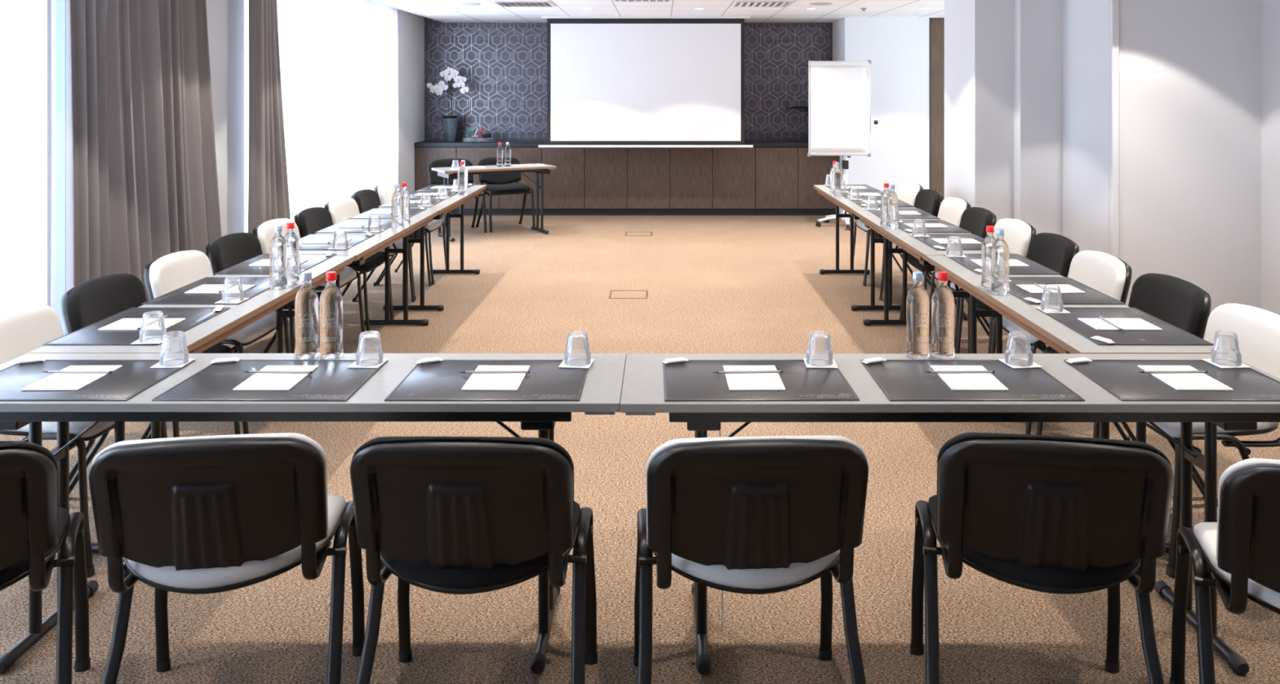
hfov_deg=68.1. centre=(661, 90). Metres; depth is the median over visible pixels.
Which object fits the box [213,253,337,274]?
desk pad
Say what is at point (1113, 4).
trim
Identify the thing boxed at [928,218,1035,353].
chair
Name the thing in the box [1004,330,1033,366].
glass tumbler
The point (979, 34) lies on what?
wall
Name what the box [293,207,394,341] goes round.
chair
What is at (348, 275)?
seat cushion
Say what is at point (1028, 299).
packet
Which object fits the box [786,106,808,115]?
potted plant
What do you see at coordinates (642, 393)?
conference table
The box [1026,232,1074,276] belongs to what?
backrest cushion
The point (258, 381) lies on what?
notepad
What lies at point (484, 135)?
eraser
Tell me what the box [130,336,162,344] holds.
coaster
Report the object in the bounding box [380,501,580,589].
seat cushion
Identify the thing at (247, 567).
seat cushion
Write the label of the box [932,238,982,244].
notepad
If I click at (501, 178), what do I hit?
backrest cushion
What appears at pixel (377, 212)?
notepad
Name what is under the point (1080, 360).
packet
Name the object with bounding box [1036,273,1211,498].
chair
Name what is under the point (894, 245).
seat cushion
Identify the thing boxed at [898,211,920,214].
notepad
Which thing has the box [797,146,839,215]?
base cabinet
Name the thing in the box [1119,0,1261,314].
wall panel
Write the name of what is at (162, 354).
glass tumbler
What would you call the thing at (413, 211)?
desk pad
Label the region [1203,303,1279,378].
backrest cushion
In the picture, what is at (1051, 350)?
seat cushion
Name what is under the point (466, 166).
notepad
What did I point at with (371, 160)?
window
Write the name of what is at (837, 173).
water bottle
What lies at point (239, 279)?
glass tumbler
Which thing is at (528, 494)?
backrest cushion
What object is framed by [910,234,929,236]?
coaster
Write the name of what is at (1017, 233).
backrest cushion
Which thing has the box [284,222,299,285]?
water bottle
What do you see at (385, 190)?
backrest cushion
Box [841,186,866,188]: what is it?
notepad
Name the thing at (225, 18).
wall
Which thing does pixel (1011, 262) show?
notepad
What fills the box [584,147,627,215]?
base cabinet
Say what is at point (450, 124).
orchid plant
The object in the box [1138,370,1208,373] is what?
pencil
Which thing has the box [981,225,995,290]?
water bottle
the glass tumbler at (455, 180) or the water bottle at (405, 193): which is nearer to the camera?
the water bottle at (405, 193)
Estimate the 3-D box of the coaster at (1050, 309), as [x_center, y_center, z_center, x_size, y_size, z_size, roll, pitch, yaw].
[1.470,0.825,3.553,0.092,0.001,0.092,0,0,-1]
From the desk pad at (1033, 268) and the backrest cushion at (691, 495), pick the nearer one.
the backrest cushion at (691, 495)
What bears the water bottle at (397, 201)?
on the conference table at (382, 240)
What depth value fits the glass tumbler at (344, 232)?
4.95 m
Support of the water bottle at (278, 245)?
on the conference table at (213, 331)
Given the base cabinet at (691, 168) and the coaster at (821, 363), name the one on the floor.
the base cabinet at (691, 168)
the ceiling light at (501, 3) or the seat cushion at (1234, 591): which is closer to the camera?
the seat cushion at (1234, 591)
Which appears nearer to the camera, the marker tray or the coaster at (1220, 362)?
the coaster at (1220, 362)
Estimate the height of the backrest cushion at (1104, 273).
0.320 m
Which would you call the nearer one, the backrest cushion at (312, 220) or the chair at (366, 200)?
the backrest cushion at (312, 220)
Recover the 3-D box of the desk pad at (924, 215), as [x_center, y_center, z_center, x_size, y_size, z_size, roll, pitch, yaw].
[1.612,0.827,6.360,0.376,0.005,0.522,0,0,1]
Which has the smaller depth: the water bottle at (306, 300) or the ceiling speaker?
the water bottle at (306, 300)
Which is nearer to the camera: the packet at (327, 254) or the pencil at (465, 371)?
the pencil at (465, 371)
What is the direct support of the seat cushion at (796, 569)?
on the chair at (771, 514)
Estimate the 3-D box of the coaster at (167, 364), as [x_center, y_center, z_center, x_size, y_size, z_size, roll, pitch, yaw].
[-1.475,0.825,2.861,0.092,0.001,0.092,0,0,-4]
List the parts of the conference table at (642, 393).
link plate, leg, rail, leg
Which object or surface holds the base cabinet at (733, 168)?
on the floor
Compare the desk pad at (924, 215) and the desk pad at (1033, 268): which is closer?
the desk pad at (1033, 268)
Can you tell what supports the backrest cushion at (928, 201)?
on the chair at (929, 201)
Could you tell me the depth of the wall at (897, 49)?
11.49 m
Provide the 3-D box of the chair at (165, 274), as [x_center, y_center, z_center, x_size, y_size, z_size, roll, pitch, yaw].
[-2.094,1.175,4.480,0.528,0.799,0.561,0,0,1]
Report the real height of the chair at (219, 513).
0.799 m
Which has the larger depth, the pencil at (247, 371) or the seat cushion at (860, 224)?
the seat cushion at (860, 224)
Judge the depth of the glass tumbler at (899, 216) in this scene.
5.96 m
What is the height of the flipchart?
1.915 m
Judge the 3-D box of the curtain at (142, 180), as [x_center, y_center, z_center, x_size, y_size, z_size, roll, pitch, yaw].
[-2.885,0.255,5.325,0.174,2.611,1.631,0,0,0]
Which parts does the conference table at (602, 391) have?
leg, rail, leg, link plate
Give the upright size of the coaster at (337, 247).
0.001 m
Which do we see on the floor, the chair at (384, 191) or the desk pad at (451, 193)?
the chair at (384, 191)
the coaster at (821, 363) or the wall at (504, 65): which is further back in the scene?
the wall at (504, 65)
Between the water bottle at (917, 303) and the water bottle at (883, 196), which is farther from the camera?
the water bottle at (883, 196)
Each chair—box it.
[0,303,167,577]
[0,441,90,683]
[61,273,240,494]
[88,432,364,683]
[143,250,290,439]
[205,232,323,353]
[252,218,366,353]
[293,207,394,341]
[324,197,414,317]
[350,189,431,300]
[350,436,597,683]
[373,182,445,284]
[427,158,487,236]
[475,156,535,232]
[633,435,868,683]
[853,182,923,283]
[862,189,943,300]
[882,197,970,315]
[898,207,996,337]
[910,432,1173,683]
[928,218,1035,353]
[955,232,1079,353]
[990,250,1132,440]
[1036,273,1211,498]
[1146,303,1279,578]
[1169,457,1279,683]
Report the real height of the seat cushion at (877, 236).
0.076 m
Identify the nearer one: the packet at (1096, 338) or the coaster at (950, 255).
the packet at (1096, 338)
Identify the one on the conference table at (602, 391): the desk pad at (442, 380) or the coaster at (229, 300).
the desk pad at (442, 380)
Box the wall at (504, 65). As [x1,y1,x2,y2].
[424,17,832,140]
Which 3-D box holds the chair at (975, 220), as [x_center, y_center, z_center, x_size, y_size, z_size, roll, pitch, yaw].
[1.886,1.175,6.205,0.528,0.799,0.561,0,0,0]
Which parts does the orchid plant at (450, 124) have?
flower, flower, flower, flower, flower, flower, flower, flower, flower, pot, flower, flower, flower, stem, flower, flower, flower, flower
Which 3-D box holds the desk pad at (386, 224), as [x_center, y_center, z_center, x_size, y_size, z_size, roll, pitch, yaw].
[-1.824,0.827,5.760,0.376,0.005,0.522,0,0,0]
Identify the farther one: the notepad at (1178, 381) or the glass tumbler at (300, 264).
the glass tumbler at (300, 264)
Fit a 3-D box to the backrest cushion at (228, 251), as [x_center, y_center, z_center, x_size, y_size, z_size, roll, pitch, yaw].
[-2.268,0.936,5.064,0.124,0.320,0.512,0,0,1]
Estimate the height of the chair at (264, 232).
0.799 m
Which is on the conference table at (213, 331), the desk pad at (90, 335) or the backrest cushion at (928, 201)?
the desk pad at (90, 335)
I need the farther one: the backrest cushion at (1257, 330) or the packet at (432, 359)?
the backrest cushion at (1257, 330)
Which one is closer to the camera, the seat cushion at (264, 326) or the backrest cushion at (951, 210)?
the seat cushion at (264, 326)
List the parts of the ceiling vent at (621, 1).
frame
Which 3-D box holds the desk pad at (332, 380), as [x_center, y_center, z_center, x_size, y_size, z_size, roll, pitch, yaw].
[-1.098,0.827,2.715,0.522,0.005,0.376,0,0,1]
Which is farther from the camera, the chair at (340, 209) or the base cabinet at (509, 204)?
the base cabinet at (509, 204)
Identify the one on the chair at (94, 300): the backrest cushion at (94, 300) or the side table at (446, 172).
the backrest cushion at (94, 300)
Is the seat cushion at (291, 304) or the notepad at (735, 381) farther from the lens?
the seat cushion at (291, 304)
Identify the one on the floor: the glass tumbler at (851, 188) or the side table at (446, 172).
the side table at (446, 172)
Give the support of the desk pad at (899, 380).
on the conference table at (642, 393)
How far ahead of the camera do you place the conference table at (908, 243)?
5.67 m
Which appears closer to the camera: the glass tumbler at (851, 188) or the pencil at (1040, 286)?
the pencil at (1040, 286)
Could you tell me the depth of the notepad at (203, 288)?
3.91 m
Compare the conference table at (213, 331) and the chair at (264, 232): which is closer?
the conference table at (213, 331)
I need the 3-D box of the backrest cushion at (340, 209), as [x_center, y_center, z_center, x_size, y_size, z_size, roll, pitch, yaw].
[-2.270,0.936,6.778,0.124,0.320,0.512,0,0,1]
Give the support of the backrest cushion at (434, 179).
on the chair at (434, 179)
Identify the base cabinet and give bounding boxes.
[415,146,457,215]
[456,146,499,215]
[499,146,542,215]
[542,147,584,215]
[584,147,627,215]
[627,147,670,215]
[670,147,712,215]
[712,146,755,215]
[755,146,797,215]
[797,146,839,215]
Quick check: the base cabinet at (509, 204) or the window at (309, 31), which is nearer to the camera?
the window at (309, 31)
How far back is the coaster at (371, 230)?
5.53 m
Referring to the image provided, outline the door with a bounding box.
[929,17,944,199]
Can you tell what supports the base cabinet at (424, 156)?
on the floor
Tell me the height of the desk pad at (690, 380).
0.005 m
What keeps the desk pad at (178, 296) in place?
on the conference table at (213, 331)
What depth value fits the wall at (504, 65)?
12.33 m
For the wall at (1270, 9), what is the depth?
6.39 m
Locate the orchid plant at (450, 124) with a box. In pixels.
[426,66,468,142]
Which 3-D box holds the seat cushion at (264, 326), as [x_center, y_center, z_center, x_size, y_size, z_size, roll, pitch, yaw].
[-2.084,1.111,4.480,0.451,0.076,0.474,0,0,1]
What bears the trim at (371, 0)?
attached to the wall at (225, 18)
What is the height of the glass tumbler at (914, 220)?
0.090 m
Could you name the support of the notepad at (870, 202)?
on the desk pad at (900, 203)
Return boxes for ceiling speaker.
[808,2,831,5]
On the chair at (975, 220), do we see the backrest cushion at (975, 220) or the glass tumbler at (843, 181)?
the backrest cushion at (975, 220)
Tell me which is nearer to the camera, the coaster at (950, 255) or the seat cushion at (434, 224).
the coaster at (950, 255)
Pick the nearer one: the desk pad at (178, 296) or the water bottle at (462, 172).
the desk pad at (178, 296)
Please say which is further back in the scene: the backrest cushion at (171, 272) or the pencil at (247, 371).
the backrest cushion at (171, 272)
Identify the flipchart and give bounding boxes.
[807,60,878,230]
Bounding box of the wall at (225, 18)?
[33,0,424,306]
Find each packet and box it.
[15,357,46,364]
[210,357,239,364]
[213,305,224,311]
[325,252,332,256]
[416,356,443,364]
[662,357,688,364]
[861,357,886,364]
[933,245,946,248]
[1024,297,1040,302]
[1066,357,1091,363]
[1090,336,1115,343]
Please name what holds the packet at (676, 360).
on the desk pad at (690, 380)
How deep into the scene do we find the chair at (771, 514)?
2.15 m
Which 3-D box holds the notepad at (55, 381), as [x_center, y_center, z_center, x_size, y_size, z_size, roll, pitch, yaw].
[-1.683,0.824,2.715,0.154,0.004,0.224,0,0,-1]
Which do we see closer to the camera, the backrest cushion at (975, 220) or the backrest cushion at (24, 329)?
the backrest cushion at (24, 329)
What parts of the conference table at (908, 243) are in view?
rail, leg, leg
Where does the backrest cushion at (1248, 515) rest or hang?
on the chair at (1241, 549)
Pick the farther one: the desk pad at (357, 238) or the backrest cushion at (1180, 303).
the desk pad at (357, 238)
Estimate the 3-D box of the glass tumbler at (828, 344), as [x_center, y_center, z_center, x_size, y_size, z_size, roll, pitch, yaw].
[0.479,0.779,2.865,0.081,0.090,0.081,0,0,36]
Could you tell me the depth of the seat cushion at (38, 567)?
2.18 m
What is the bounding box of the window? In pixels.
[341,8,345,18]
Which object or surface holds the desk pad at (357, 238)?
on the conference table at (382, 240)
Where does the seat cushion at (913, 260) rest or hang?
on the chair at (975, 220)
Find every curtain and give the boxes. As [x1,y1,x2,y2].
[50,0,221,334]
[248,0,290,234]
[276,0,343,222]
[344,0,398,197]
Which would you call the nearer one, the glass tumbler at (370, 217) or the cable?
the cable
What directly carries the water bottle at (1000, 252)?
on the conference table at (1064, 340)
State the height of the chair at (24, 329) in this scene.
0.799 m
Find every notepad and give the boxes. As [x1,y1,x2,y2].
[21,365,122,391]
[97,318,185,330]
[184,284,255,293]
[232,365,318,390]
[248,259,308,266]
[301,238,352,243]
[337,223,382,227]
[369,210,391,214]
[409,200,429,203]
[413,192,445,195]
[430,186,457,188]
[461,365,529,391]
[466,166,484,168]
[511,164,534,166]
[723,365,785,391]
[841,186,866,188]
[848,192,880,195]
[862,200,880,203]
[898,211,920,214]
[904,223,948,227]
[930,365,1008,391]
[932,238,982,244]
[970,259,1028,266]
[1016,284,1085,293]
[1077,318,1162,330]
[1137,365,1233,391]
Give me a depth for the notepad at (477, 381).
2.69 m
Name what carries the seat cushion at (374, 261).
on the chair at (310, 220)
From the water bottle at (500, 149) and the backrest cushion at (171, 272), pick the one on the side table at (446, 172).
the water bottle at (500, 149)
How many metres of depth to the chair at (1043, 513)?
2.15 m
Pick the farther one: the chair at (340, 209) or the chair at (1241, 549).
the chair at (340, 209)
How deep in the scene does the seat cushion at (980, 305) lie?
4.96 m
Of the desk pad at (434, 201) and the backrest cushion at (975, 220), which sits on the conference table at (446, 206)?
the desk pad at (434, 201)
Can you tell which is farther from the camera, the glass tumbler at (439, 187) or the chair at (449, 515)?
the glass tumbler at (439, 187)
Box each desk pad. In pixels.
[0,360,195,400]
[42,307,230,345]
[141,276,269,304]
[151,359,388,401]
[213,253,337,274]
[298,234,375,250]
[315,220,391,233]
[348,208,426,218]
[377,198,446,207]
[384,360,588,400]
[409,191,457,199]
[416,184,474,191]
[662,360,859,401]
[823,184,879,191]
[841,191,882,199]
[848,198,915,207]
[860,360,1084,400]
[865,208,939,218]
[897,220,970,233]
[909,234,984,250]
[943,253,1060,275]
[1008,276,1125,304]
[1035,307,1213,345]
[1063,359,1279,400]
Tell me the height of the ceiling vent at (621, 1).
0.020 m
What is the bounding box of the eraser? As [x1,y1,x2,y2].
[482,133,491,137]
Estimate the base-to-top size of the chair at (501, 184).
0.799 m
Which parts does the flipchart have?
leg, board frame, leg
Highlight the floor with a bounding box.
[0,215,1279,683]
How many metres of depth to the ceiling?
10.42 m
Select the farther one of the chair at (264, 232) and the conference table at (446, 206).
the conference table at (446, 206)
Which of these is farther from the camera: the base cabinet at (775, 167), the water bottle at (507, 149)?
the base cabinet at (775, 167)
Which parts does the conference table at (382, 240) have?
leg, rail, leg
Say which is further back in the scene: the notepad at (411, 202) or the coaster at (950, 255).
the notepad at (411, 202)
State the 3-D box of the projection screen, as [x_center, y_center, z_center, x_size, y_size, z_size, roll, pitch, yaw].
[-0.184,-0.095,11.360,2.570,1.568,0.100,0,0,0]
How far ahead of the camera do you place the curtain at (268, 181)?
6.92 m
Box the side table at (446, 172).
[431,163,556,241]
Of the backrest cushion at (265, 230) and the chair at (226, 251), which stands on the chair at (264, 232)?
the backrest cushion at (265, 230)
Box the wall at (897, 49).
[832,17,929,219]
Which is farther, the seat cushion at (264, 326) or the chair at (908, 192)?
the chair at (908, 192)
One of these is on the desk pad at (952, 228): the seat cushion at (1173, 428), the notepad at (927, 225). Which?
the notepad at (927, 225)
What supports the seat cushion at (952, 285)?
on the chair at (1019, 234)
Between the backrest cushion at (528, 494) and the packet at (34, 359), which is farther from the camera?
the packet at (34, 359)
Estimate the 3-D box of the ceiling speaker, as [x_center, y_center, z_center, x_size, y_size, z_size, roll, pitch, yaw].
[1.617,-0.874,9.600,0.236,0.012,0.236,0,0,0]
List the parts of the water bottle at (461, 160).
bottle glass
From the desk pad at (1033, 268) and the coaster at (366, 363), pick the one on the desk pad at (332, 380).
the coaster at (366, 363)
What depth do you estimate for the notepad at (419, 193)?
7.45 m
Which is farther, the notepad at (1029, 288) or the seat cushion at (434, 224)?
the seat cushion at (434, 224)
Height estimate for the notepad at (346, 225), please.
0.004 m
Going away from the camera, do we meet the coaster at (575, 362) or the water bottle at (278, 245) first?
the coaster at (575, 362)
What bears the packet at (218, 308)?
on the desk pad at (90, 335)
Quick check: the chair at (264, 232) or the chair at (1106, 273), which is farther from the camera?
the chair at (264, 232)
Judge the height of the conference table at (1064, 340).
0.738 m
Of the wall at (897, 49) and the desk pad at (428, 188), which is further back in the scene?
the wall at (897, 49)
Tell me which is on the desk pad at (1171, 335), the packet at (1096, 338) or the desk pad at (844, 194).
the packet at (1096, 338)
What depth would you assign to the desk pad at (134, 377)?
2.70 m
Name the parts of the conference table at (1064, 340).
leg, rail, leg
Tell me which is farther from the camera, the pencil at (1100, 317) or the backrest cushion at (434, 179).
the backrest cushion at (434, 179)
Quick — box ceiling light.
[457,2,480,5]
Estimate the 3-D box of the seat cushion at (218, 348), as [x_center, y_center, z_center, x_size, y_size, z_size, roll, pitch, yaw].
[-2.091,1.111,3.900,0.451,0.076,0.474,0,0,-1]
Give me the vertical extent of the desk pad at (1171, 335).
0.005 m
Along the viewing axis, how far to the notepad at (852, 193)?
7.45 m
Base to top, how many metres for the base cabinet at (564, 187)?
0.860 m
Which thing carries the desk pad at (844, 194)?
on the conference table at (848, 206)
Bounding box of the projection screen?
[537,16,753,147]
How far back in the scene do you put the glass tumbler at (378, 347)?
2.86 m
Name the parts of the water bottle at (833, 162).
bottle glass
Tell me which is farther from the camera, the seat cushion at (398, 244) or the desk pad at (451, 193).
the desk pad at (451, 193)
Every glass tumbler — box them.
[138,311,166,342]
[159,330,189,366]
[221,275,244,302]
[298,253,301,271]
[332,230,348,248]
[355,330,383,366]
[367,214,382,231]
[420,192,431,206]
[437,185,448,198]
[451,160,459,168]
[452,178,457,190]
[564,330,591,366]
[805,330,833,366]
[841,180,846,191]
[848,186,859,199]
[866,195,878,209]
[897,207,900,221]
[911,218,926,235]
[946,236,963,256]
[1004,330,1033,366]
[1040,284,1063,312]
[1210,330,1241,366]
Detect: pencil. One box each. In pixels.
[41,370,112,373]
[137,315,168,329]
[218,282,238,293]
[242,370,312,373]
[460,370,529,373]
[711,370,782,373]
[925,370,995,373]
[1032,282,1053,293]
[1097,315,1124,330]
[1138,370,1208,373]
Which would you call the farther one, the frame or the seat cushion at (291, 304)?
the frame
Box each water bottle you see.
[269,225,287,289]
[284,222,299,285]
[294,271,319,359]
[319,271,343,359]
[391,183,403,228]
[400,182,410,226]
[457,161,466,195]
[461,160,467,192]
[496,142,502,166]
[504,142,511,166]
[830,160,836,194]
[832,162,841,195]
[880,182,889,226]
[885,184,898,229]
[906,271,929,359]
[930,271,955,359]
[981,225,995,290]
[991,228,1009,295]
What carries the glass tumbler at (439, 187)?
on the coaster
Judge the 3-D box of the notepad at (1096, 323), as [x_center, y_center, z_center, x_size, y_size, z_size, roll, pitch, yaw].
[1.612,0.824,3.335,0.224,0.004,0.154,0,0,1]
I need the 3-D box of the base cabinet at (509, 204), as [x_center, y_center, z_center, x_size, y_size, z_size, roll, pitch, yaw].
[-1.757,1.140,12.078,0.534,0.860,0.495,0,0,0]
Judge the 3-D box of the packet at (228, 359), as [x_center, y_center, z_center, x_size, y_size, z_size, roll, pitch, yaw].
[-1.323,0.821,2.875,0.078,0.010,0.025,0,0,-18]
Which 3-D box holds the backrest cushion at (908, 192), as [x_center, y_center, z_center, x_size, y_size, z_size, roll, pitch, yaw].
[2.070,0.936,7.910,0.124,0.320,0.512,0,0,0]
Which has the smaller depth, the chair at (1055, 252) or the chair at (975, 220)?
the chair at (1055, 252)
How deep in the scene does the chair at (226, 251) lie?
5.00 m
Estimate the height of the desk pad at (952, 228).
0.005 m
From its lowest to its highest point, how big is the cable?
0.650 m
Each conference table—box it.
[0,353,626,674]
[28,255,355,553]
[268,210,438,325]
[378,185,486,311]
[620,353,1279,675]
[813,185,915,311]
[854,210,1014,353]
[925,255,1228,553]
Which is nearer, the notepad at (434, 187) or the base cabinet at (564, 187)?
the notepad at (434, 187)
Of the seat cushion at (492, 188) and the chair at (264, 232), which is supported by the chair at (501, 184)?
the seat cushion at (492, 188)
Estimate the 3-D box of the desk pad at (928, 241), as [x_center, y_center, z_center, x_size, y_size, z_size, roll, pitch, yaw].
[1.612,0.827,5.170,0.376,0.005,0.522,0,0,0]
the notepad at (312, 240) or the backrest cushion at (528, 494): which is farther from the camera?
the notepad at (312, 240)
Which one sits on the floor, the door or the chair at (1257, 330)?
the chair at (1257, 330)
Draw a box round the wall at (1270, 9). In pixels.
[1261,0,1279,315]
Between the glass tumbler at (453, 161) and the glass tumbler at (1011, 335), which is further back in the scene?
the glass tumbler at (453, 161)
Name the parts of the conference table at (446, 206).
leg, leg, rail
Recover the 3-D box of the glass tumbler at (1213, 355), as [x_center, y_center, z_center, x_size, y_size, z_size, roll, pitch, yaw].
[1.709,0.779,2.865,0.081,0.090,0.081,0,0,-14]
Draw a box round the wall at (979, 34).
[944,0,1013,222]
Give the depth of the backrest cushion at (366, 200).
7.35 m
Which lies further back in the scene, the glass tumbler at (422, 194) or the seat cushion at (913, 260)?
the glass tumbler at (422, 194)
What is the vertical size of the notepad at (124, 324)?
0.004 m
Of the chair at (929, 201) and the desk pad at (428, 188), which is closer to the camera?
the chair at (929, 201)
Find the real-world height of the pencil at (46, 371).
0.008 m
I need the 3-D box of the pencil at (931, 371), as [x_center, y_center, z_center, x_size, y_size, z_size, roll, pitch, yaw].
[0.865,0.818,2.749,0.205,0.008,0.008,0,0,-1]
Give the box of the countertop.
[414,140,808,146]
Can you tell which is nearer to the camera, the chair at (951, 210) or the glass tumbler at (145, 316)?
the glass tumbler at (145, 316)
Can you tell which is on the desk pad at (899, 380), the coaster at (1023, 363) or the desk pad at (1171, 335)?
the coaster at (1023, 363)
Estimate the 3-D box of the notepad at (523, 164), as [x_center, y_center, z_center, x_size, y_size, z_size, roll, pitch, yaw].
[-1.526,0.828,10.445,0.224,0.004,0.154,0,0,-26]
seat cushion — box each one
[0,507,69,585]
[7,422,114,437]
[126,494,346,588]
[202,342,226,353]
[224,311,275,343]
[283,286,322,309]
[319,266,356,286]
[348,251,384,270]
[379,238,402,254]
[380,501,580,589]
[408,228,420,238]
[425,219,442,230]
[484,182,529,193]
[671,549,839,589]
[856,219,869,230]
[875,231,884,238]
[892,242,907,254]
[906,253,934,270]
[928,494,1139,588]
[934,271,960,288]
[965,297,992,309]
[1002,315,1039,343]
[1049,347,1058,353]
[1146,422,1277,438]
[1192,522,1279,608]
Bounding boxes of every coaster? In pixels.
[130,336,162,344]
[150,358,195,368]
[215,297,248,303]
[328,245,351,249]
[347,358,387,368]
[364,229,382,232]
[558,358,594,368]
[803,358,837,368]
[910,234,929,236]
[943,253,966,257]
[998,358,1042,368]
[1035,306,1070,313]
[1201,358,1250,368]
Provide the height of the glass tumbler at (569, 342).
0.090 m
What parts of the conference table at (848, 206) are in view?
rail, leg, leg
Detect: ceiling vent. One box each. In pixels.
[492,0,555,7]
[613,0,671,2]
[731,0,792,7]
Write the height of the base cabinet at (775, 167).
0.860 m
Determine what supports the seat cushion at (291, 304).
on the chair at (226, 251)
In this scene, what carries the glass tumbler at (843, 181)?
on the coaster
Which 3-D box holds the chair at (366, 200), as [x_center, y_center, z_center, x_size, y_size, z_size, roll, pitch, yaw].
[-2.102,1.175,7.345,0.528,0.799,0.561,0,0,-1]
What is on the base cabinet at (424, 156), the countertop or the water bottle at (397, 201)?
the countertop
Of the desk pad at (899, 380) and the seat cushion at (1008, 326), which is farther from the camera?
the seat cushion at (1008, 326)
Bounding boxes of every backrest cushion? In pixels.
[0,303,63,364]
[0,441,58,538]
[66,273,146,332]
[91,432,328,531]
[149,250,213,298]
[210,232,262,275]
[257,218,300,253]
[298,207,333,237]
[328,197,359,224]
[351,436,573,539]
[354,189,380,213]
[377,182,395,204]
[428,158,473,184]
[478,156,520,184]
[645,435,867,541]
[897,182,919,205]
[913,189,940,216]
[936,432,1171,530]
[937,197,966,226]
[959,207,991,238]
[993,218,1031,257]
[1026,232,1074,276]
[1067,250,1126,301]
[1128,273,1204,337]
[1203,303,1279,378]
[1215,457,1279,560]
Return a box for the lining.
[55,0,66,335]
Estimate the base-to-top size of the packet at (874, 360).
0.010 m
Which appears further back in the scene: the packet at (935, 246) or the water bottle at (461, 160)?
the water bottle at (461, 160)
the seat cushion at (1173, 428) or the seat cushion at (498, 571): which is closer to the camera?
the seat cushion at (498, 571)
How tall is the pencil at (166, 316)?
0.008 m
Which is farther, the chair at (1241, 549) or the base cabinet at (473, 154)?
the base cabinet at (473, 154)
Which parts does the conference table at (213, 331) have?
leg, rail, leg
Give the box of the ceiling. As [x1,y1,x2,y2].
[376,0,944,22]
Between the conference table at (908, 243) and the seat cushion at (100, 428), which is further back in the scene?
the conference table at (908, 243)
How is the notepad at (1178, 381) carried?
on the desk pad at (1122, 379)
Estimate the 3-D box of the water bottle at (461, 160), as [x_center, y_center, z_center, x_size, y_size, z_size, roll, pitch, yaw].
[-1.600,0.698,7.660,0.072,0.264,0.072,0,0,0]
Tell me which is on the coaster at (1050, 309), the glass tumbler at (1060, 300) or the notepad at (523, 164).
the glass tumbler at (1060, 300)
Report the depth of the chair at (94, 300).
3.85 m
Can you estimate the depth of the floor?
3.21 m
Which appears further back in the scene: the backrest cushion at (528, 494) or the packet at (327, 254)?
the packet at (327, 254)
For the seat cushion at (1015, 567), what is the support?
on the chair at (1043, 513)
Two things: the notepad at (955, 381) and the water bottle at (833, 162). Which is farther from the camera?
the water bottle at (833, 162)
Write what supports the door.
in the wall
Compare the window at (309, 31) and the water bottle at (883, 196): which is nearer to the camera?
the water bottle at (883, 196)
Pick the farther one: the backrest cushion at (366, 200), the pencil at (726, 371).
the backrest cushion at (366, 200)
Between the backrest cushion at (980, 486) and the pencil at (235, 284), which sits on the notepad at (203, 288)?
the pencil at (235, 284)
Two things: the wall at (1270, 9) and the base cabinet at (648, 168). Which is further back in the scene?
the base cabinet at (648, 168)
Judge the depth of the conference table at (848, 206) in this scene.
6.83 m
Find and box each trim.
[371,0,445,22]
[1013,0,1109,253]
[1109,0,1119,257]
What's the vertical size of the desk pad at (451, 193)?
0.005 m
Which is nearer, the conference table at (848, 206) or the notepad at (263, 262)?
the notepad at (263, 262)
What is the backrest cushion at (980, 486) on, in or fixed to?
on the chair at (1043, 513)
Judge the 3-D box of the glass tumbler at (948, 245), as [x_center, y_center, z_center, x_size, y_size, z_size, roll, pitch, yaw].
[1.466,0.779,4.734,0.081,0.090,0.081,0,0,-40]
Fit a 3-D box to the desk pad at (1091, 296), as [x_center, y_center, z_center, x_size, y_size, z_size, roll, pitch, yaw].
[1.612,0.827,3.925,0.376,0.005,0.522,0,0,0]
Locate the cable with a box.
[719,429,723,631]
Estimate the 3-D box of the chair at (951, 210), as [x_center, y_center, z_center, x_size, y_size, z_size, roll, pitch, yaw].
[1.908,1.175,6.775,0.528,0.799,0.561,0,0,0]
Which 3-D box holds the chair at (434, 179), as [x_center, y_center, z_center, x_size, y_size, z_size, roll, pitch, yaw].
[-2.283,1.175,10.525,0.561,0.799,0.528,0,0,-30]
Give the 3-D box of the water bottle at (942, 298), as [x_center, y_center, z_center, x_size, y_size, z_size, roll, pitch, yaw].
[0.877,0.698,2.948,0.072,0.264,0.072,0,0,0]
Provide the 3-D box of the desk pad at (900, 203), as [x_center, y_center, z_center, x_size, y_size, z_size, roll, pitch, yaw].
[1.612,0.827,6.970,0.376,0.005,0.522,0,0,1]
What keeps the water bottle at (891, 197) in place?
on the conference table at (908, 243)
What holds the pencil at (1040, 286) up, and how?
on the notepad at (1029, 288)
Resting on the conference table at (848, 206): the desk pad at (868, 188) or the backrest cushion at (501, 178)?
the desk pad at (868, 188)
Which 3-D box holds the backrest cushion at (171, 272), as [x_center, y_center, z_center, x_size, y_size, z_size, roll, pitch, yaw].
[-2.270,0.936,4.482,0.124,0.320,0.512,0,0,1]
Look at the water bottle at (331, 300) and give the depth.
2.92 m
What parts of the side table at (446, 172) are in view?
leg, rail, leg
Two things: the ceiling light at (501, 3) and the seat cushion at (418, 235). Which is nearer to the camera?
the seat cushion at (418, 235)
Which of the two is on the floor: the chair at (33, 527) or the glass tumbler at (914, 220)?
the chair at (33, 527)
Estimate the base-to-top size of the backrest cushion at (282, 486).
0.320 m
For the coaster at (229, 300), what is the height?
0.001 m

